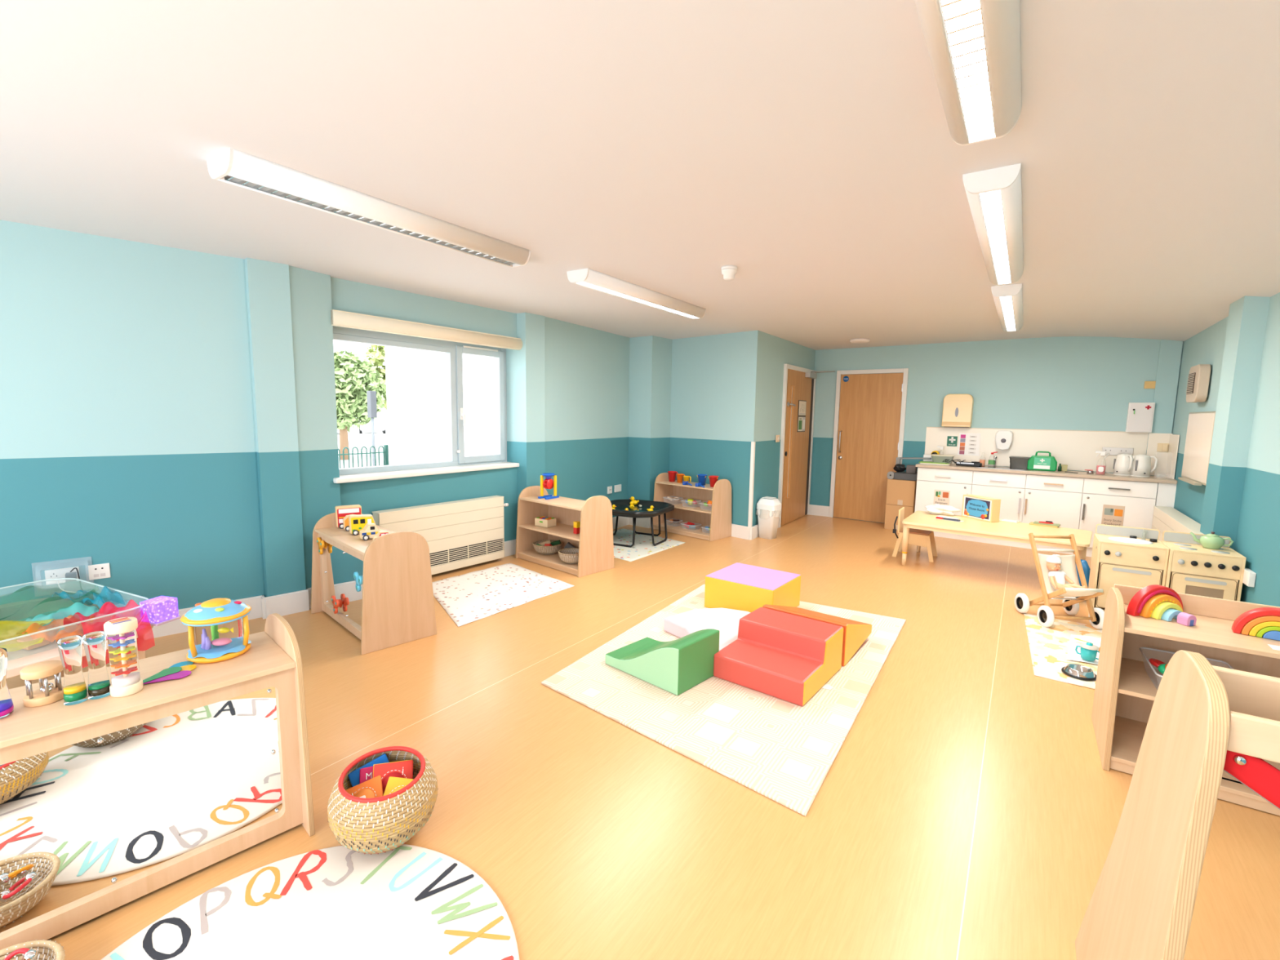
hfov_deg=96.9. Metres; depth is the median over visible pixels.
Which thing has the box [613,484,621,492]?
wall plate
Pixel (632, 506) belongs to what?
rubber duck
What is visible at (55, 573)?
double socket
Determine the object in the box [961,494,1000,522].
frame
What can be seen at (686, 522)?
tub
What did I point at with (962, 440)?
picture
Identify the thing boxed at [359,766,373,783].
book
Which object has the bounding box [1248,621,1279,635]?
arch
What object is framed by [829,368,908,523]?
door
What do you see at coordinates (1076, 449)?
backsplash
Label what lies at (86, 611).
scarf
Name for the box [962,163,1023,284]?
ceiling light
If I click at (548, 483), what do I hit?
toy
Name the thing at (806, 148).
ceiling
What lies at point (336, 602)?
spinner
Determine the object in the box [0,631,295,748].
shelf
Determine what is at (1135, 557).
stove
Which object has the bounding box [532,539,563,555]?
basket
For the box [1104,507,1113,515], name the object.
picture
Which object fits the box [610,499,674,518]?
tray
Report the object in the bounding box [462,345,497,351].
vent
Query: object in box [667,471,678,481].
bucket
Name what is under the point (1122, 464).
kettle
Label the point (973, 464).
tray
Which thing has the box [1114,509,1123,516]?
picture
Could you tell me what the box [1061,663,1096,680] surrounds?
bowl
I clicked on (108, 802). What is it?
shelf unit
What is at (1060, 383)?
wall
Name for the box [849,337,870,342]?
recessed light
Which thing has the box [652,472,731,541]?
shelf unit
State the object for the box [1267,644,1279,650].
paper label
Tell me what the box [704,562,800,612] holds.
foam block
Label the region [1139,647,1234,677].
tub
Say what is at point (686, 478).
bucket
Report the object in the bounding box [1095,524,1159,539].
backsplash
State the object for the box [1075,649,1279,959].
bookcase
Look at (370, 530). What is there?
police car
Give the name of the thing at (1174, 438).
backsplash
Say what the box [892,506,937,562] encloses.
chair
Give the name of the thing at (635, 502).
rubber duck
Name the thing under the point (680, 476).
bucket
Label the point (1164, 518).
radiator
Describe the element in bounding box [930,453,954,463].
tub
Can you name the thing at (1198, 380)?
wall heater
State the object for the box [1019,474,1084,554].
base cabinet
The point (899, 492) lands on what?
cardboard box
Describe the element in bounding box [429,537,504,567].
grille
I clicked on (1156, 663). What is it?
ring
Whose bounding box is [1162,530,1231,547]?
backsplash
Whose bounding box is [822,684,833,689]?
tag
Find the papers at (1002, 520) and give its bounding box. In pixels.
[999,518,1020,523]
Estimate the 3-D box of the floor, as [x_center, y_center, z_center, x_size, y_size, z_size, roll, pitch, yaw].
[0.350,1.026,4.131,7.300,0.120,10.300,5,8,34]
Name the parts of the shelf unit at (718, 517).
panel, shelf, shelf, shelf, panel, panel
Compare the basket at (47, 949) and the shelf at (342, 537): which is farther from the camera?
the shelf at (342, 537)
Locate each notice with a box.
[796,416,805,431]
[797,400,806,416]
[933,489,950,505]
[1101,504,1124,526]
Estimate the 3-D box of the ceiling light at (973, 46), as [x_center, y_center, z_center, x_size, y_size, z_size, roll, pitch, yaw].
[0.559,-1.027,1.020,0.195,0.078,1.870,5,8,34]
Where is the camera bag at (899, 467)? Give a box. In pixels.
[893,463,906,471]
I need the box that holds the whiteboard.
[1177,411,1215,485]
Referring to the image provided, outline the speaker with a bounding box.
[906,464,916,473]
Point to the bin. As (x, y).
(768, 508)
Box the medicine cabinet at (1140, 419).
[1125,402,1155,432]
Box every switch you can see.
[775,435,779,442]
[1156,443,1168,452]
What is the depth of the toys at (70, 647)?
1.59 m
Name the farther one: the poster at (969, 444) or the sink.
the poster at (969, 444)
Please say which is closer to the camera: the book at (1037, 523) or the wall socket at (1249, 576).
the wall socket at (1249, 576)
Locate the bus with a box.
[334,504,361,528]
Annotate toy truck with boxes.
[342,514,355,531]
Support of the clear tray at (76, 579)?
on the table at (18, 660)
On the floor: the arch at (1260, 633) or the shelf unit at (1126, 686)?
the shelf unit at (1126, 686)
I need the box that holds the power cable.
[70,567,80,582]
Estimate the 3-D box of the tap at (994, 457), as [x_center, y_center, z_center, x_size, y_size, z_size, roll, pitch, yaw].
[4.238,-0.221,6.780,0.040,0.125,0.116,6,8,38]
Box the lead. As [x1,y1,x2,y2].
[1101,453,1113,474]
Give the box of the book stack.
[1029,520,1060,528]
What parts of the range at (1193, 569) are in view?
knob, knob, backsplash panel, oven door, control panel, knob, knob, knob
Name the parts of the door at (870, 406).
handle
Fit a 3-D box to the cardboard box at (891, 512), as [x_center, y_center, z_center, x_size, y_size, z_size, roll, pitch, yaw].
[3.415,0.472,7.395,0.330,0.324,0.361,6,8,37]
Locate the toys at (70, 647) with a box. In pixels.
[56,631,111,705]
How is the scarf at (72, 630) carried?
in the clear tray at (76, 579)
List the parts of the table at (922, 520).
leg, leg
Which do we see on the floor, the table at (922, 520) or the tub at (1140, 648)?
the table at (922, 520)
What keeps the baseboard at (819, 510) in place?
attached to the wall at (1060, 383)
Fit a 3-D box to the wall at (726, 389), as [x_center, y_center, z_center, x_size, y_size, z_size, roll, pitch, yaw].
[1.446,-0.682,7.845,1.315,2.450,2.460,5,8,34]
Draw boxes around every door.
[777,364,835,527]
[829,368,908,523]
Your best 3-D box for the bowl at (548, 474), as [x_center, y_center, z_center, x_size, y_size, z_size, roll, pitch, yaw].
[-0.889,-0.044,5.513,0.124,0.035,0.124,5,8,33]
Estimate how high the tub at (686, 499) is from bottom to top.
0.074 m
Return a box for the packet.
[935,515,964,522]
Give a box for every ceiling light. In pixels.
[206,147,530,267]
[566,267,706,319]
[914,0,1022,146]
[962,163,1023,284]
[991,283,1023,331]
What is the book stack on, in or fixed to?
on the table at (922, 520)
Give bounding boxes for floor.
[5,514,1279,959]
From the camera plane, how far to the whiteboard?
4.76 m
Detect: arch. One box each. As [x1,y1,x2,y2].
[663,607,751,650]
[1126,584,1182,616]
[1139,593,1182,617]
[1151,601,1182,619]
[1160,608,1182,621]
[1231,607,1279,633]
[1240,615,1279,635]
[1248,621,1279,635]
[1256,626,1279,637]
[1262,630,1279,640]
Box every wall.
[0,219,671,609]
[669,330,815,526]
[809,336,1183,523]
[1172,292,1279,606]
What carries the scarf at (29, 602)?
in the clear tray at (76, 579)
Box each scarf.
[0,580,101,621]
[0,617,55,651]
[22,614,94,642]
[24,602,98,633]
[52,586,139,608]
[62,599,155,667]
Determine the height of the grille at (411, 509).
0.010 m
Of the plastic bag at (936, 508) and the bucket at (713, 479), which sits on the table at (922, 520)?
the plastic bag at (936, 508)
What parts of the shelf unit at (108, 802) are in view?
panel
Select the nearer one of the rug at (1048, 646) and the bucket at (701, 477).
the rug at (1048, 646)
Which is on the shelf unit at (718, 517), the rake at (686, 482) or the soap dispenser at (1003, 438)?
the rake at (686, 482)
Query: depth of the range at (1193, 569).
3.77 m
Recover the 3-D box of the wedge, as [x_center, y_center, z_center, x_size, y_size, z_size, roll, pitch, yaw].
[1.125,0.904,3.590,0.520,0.245,0.520,6,8,38]
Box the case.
[1026,451,1057,471]
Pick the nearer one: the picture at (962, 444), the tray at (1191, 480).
the tray at (1191, 480)
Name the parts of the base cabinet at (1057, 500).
door handle, door, drawer handle, drawer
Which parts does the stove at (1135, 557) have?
knob, knob, backsplash panel, door, bowl, control panel, knob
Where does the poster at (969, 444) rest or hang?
attached to the backsplash at (1076, 449)
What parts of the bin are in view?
lid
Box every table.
[5,608,153,679]
[610,499,674,547]
[902,511,1092,565]
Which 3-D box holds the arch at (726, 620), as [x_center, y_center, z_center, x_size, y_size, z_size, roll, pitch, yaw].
[0.441,0.963,3.662,0.557,0.090,0.718,5,8,34]
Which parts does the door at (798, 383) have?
vision panel, handle, frame, closer arm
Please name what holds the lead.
attached to the kettle at (1122, 464)
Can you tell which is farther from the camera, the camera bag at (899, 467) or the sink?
the camera bag at (899, 467)
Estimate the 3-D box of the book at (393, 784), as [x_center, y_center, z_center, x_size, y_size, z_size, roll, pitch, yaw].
[-0.789,1.052,1.869,0.127,0.104,0.101,0,7,-6]
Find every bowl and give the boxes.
[542,472,555,476]
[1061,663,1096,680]
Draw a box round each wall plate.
[607,485,612,493]
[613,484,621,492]
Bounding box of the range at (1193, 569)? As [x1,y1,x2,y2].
[1160,530,1246,601]
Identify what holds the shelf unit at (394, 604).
on the floor
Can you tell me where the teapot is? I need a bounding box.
[1190,531,1233,549]
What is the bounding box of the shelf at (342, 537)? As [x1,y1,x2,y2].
[315,524,395,555]
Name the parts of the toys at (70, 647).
bulb, bulb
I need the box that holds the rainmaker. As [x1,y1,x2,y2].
[103,617,143,697]
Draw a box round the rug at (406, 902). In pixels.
[101,844,519,959]
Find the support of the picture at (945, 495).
attached to the paper notice at (941, 497)
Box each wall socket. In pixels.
[88,563,111,580]
[1242,568,1256,586]
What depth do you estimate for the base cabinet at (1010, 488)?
6.45 m
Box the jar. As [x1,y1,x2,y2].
[1084,469,1093,473]
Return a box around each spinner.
[316,537,326,554]
[331,595,342,613]
[353,571,363,591]
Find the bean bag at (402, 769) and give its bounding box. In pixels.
[373,760,413,794]
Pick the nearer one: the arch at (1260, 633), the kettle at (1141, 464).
the arch at (1260, 633)
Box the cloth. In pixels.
[1066,634,1101,664]
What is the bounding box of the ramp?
[604,628,719,695]
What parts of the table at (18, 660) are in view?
leg, leg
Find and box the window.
[332,325,519,483]
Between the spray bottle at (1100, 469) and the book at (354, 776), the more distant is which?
the spray bottle at (1100, 469)
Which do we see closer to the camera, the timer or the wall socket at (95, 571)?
the timer
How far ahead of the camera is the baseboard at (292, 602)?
3.95 m
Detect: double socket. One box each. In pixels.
[44,566,79,585]
[1102,447,1133,455]
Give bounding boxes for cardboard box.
[884,504,915,530]
[885,478,916,506]
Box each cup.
[687,498,693,505]
[707,500,711,506]
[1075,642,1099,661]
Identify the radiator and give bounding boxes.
[371,495,508,574]
[1151,505,1204,541]
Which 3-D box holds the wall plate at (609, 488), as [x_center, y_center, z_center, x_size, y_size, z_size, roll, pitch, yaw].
[-0.370,0.123,6.947,0.020,0.088,0.088,4,8,28]
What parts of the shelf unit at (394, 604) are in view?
panel, panel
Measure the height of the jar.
0.040 m
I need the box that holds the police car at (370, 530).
[359,523,383,540]
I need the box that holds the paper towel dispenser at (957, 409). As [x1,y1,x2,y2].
[941,394,973,427]
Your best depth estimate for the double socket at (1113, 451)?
6.20 m
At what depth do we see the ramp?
2.99 m
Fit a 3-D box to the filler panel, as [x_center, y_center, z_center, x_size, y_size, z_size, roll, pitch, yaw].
[5.327,0.431,5.802,0.135,0.836,0.440,6,8,38]
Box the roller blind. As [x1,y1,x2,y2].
[330,309,522,350]
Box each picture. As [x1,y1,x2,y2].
[942,492,948,497]
[960,438,965,442]
[960,442,964,446]
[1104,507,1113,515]
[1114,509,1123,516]
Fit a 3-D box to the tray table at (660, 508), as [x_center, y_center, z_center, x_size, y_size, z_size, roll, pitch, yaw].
[-0.068,0.485,6.436,0.804,0.409,0.804,4,7,27]
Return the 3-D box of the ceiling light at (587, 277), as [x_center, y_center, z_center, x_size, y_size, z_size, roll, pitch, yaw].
[0.049,-1.438,4.483,0.185,0.078,1.670,5,8,34]
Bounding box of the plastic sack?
[1075,559,1090,598]
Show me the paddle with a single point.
(181, 669)
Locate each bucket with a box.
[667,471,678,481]
[675,473,684,482]
[683,475,691,483]
[697,474,706,485]
[708,475,719,487]
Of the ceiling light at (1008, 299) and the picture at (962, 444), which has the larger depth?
the picture at (962, 444)
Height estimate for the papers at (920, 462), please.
0.021 m
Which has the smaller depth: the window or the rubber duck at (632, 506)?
the window
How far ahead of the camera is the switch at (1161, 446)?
5.94 m
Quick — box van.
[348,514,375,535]
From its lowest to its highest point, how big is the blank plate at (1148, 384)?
0.078 m
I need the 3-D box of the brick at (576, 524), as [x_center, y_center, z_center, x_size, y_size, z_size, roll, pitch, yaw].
[-0.580,0.409,5.207,0.045,0.055,0.045,6,9,39]
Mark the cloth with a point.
(1072, 654)
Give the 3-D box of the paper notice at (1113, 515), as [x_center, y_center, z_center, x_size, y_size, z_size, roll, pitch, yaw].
[4.882,0.378,5.855,0.172,0.235,0.003,6,8,38]
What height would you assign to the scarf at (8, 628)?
0.094 m
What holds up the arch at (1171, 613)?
on the shelf unit at (1126, 686)
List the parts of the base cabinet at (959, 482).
drawer handle, door, drawer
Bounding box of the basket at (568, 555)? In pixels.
[558,547,578,564]
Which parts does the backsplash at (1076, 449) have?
trim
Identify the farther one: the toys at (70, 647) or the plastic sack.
the plastic sack
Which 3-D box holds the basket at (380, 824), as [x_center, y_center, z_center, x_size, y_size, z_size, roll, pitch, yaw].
[-0.851,1.069,1.890,0.334,0.243,0.336,-1,7,-18]
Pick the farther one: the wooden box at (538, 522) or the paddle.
the wooden box at (538, 522)
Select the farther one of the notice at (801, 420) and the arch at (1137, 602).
the notice at (801, 420)
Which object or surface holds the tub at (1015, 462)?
on the sink
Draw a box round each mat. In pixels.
[431,563,574,626]
[541,584,906,816]
[613,528,685,561]
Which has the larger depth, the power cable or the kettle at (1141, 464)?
the kettle at (1141, 464)
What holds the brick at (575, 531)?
on the shelf unit at (594, 541)
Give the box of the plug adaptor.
[65,571,76,582]
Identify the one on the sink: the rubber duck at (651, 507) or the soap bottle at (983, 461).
the soap bottle at (983, 461)
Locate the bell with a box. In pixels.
[4,947,38,959]
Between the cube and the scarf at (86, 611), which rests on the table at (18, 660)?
the cube
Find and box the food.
[1157,663,1166,674]
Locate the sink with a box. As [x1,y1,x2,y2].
[975,465,1030,470]
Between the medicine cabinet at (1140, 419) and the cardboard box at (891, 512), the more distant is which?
the cardboard box at (891, 512)
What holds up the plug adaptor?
attached to the double socket at (55, 573)
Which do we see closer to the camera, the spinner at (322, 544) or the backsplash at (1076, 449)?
the spinner at (322, 544)
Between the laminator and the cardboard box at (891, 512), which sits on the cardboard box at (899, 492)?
the laminator
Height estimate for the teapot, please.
0.112 m
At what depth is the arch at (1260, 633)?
2.21 m
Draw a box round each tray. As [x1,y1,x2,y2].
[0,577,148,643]
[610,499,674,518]
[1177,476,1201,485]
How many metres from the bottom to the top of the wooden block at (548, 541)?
0.077 m
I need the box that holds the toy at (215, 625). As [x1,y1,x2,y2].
[180,597,251,663]
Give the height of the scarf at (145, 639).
0.242 m
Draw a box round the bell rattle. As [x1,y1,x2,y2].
[19,660,63,706]
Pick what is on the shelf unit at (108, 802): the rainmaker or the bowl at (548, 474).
the rainmaker
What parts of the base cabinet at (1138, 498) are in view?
door handle, door, drawer handle, drawer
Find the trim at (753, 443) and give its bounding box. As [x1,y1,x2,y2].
[747,441,755,527]
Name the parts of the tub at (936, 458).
lid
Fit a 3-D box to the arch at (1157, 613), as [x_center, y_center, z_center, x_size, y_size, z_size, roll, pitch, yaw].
[2.253,0.556,2.424,0.135,0.068,0.035,0,7,-9]
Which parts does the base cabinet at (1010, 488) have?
drawer handle, door, drawer, door handle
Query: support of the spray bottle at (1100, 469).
on the countertop
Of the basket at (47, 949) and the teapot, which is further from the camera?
the teapot
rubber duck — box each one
[629,496,639,504]
[629,501,634,509]
[646,505,653,511]
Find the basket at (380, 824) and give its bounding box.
[327,746,438,854]
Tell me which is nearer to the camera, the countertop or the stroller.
the stroller
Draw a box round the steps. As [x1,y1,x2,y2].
[713,607,843,706]
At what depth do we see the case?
6.35 m
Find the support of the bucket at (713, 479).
on the shelf unit at (718, 517)
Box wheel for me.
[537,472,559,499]
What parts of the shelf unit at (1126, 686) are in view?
panel, shelf, shelf, rail, panel, shelf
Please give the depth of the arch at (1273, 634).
2.20 m
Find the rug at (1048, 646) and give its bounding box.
[1023,613,1102,688]
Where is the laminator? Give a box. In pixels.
[887,471,917,480]
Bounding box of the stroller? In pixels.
[1014,533,1104,629]
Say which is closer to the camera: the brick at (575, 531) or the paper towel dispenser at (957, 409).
the brick at (575, 531)
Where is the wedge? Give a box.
[762,604,871,666]
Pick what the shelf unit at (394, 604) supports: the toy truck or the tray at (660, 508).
the toy truck
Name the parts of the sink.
bowl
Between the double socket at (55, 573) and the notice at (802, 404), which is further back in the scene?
the notice at (802, 404)
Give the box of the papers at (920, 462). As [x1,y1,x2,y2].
[919,461,951,465]
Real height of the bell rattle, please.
0.100 m
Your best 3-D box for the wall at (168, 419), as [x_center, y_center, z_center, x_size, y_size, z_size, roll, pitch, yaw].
[-2.281,-0.366,4.603,0.773,2.450,7.832,7,9,40]
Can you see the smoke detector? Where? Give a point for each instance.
(728, 272)
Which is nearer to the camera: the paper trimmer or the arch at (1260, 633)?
the arch at (1260, 633)
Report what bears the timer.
on the shelf unit at (108, 802)
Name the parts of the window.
pane, sill, handle, pane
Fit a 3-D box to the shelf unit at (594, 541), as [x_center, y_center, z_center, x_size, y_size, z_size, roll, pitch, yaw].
[-0.728,0.448,5.397,0.934,0.700,0.445,7,9,42]
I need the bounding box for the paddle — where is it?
[142,661,195,684]
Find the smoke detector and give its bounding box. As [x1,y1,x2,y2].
[720,265,737,280]
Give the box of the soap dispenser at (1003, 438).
[995,430,1013,450]
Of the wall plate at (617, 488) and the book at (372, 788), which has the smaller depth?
the book at (372, 788)
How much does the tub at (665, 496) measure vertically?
0.074 m
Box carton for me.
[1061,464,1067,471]
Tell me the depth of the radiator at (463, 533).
5.03 m
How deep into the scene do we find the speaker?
7.19 m
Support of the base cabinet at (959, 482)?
on the floor
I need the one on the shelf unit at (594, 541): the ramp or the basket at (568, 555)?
the basket at (568, 555)
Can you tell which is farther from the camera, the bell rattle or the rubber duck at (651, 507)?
the rubber duck at (651, 507)
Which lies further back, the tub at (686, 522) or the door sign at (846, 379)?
the door sign at (846, 379)
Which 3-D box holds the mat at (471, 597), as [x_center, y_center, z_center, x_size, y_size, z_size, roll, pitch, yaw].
[-1.238,0.881,4.596,1.014,0.007,1.332,5,8,34]
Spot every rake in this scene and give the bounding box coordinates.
[682,480,692,485]
[695,482,704,487]
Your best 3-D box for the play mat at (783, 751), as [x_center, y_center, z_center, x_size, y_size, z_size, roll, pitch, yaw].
[0.602,1.040,3.465,1.604,0.012,2.381,5,8,34]
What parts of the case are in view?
white panel, label panel, carry handle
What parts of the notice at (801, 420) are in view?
green panel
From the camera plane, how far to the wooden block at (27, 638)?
2.35 m
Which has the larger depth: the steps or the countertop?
the countertop
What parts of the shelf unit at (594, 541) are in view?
panel, shelf, shelf, shelf, panel, panel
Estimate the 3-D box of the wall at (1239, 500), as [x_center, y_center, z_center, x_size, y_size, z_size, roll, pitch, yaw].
[3.060,0.011,2.114,0.430,2.450,10.000,5,8,34]
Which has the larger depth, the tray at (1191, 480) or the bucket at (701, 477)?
the bucket at (701, 477)
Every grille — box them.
[371,495,503,514]
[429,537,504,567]
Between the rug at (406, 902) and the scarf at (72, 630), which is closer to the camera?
the rug at (406, 902)
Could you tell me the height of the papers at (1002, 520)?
0.011 m
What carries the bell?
in the basket at (47, 949)
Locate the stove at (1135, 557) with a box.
[1086,524,1169,613]
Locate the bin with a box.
[755,496,781,539]
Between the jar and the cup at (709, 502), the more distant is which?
the cup at (709, 502)
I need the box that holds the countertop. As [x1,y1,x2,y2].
[915,463,1177,484]
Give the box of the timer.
[0,647,13,719]
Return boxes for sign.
[843,376,848,382]
[946,435,957,446]
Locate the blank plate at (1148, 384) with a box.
[1143,381,1155,388]
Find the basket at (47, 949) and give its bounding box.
[0,939,65,959]
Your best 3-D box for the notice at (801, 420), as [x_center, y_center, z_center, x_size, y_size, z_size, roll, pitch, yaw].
[2.212,-0.766,7.763,0.011,0.210,0.320,5,8,33]
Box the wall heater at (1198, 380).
[1186,364,1210,402]
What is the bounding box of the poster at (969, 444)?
[957,432,981,455]
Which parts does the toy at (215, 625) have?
post, lid, post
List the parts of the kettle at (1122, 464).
handle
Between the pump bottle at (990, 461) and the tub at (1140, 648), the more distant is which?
the pump bottle at (990, 461)
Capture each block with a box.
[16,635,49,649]
[538,539,551,546]
[550,539,560,545]
[564,542,576,548]
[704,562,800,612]
[1177,612,1196,626]
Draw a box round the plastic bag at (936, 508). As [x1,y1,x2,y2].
[924,503,960,515]
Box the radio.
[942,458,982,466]
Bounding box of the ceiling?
[0,0,1279,350]
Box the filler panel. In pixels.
[1155,483,1177,507]
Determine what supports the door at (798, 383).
in the wall at (726, 389)
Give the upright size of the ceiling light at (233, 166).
0.078 m
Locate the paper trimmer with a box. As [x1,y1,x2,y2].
[895,457,930,464]
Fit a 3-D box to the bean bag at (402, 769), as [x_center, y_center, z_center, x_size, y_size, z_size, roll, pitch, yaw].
[-0.844,1.039,1.936,0.141,0.129,0.091,-3,8,-28]
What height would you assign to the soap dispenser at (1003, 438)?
0.235 m
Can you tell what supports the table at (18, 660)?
on the floor
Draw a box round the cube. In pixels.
[139,595,181,626]
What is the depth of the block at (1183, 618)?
2.33 m
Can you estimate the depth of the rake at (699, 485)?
6.61 m
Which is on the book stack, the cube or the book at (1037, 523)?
the book at (1037, 523)
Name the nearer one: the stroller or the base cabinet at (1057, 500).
the stroller
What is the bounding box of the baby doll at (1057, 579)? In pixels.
[1045,554,1086,590]
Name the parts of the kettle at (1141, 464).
handle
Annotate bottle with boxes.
[979,459,985,466]
[987,451,997,464]
[1057,463,1061,471]
[1095,450,1106,474]
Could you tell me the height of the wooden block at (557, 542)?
0.071 m
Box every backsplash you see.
[924,426,1173,475]
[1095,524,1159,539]
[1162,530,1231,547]
[1164,434,1179,479]
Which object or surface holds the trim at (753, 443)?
attached to the wall at (726, 389)
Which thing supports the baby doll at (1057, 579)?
in the stroller
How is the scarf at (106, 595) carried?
in the clear tray at (76, 579)
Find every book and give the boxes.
[345,775,383,798]
[347,753,389,786]
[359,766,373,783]
[382,776,413,795]
[1033,521,1060,526]
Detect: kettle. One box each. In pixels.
[1112,453,1133,475]
[1130,454,1158,477]
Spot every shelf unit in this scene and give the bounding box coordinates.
[0,613,315,950]
[311,512,436,654]
[515,485,613,577]
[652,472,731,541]
[1091,583,1279,815]
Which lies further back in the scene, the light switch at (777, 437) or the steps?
the light switch at (777, 437)
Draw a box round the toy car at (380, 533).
[372,530,388,540]
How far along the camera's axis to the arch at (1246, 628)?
2.22 m
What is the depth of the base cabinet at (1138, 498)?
5.81 m
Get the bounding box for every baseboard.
[151,515,778,637]
[808,504,829,516]
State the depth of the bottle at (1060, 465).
6.32 m
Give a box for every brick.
[573,520,580,528]
[573,527,580,533]
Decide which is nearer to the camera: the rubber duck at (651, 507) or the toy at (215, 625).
the toy at (215, 625)
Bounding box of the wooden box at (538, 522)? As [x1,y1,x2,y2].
[534,517,555,528]
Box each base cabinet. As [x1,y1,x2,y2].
[914,466,973,540]
[968,471,1026,547]
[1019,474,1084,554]
[1079,478,1158,556]
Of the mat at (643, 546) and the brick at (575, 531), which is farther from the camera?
the mat at (643, 546)
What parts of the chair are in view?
leg, leg, backrest, rail, seat, leg, leg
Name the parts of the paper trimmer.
arm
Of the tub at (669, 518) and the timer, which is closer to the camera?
the timer
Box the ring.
[1148,657,1165,667]
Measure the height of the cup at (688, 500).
0.077 m
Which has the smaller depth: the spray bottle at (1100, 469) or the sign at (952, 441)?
the spray bottle at (1100, 469)
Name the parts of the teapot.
spout, lid, handle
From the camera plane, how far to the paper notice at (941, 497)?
6.84 m
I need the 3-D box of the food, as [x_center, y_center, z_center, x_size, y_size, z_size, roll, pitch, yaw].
[2.171,0.781,2.336,0.069,0.045,0.050,1,7,0]
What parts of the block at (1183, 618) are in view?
painted door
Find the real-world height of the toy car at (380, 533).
0.076 m
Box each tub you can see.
[662,496,683,499]
[666,518,683,522]
[680,498,702,502]
[680,521,701,526]
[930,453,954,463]
[1008,456,1030,469]
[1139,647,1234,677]
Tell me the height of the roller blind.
0.110 m
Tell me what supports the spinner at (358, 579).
attached to the shelf unit at (394, 604)
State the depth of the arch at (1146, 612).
2.42 m

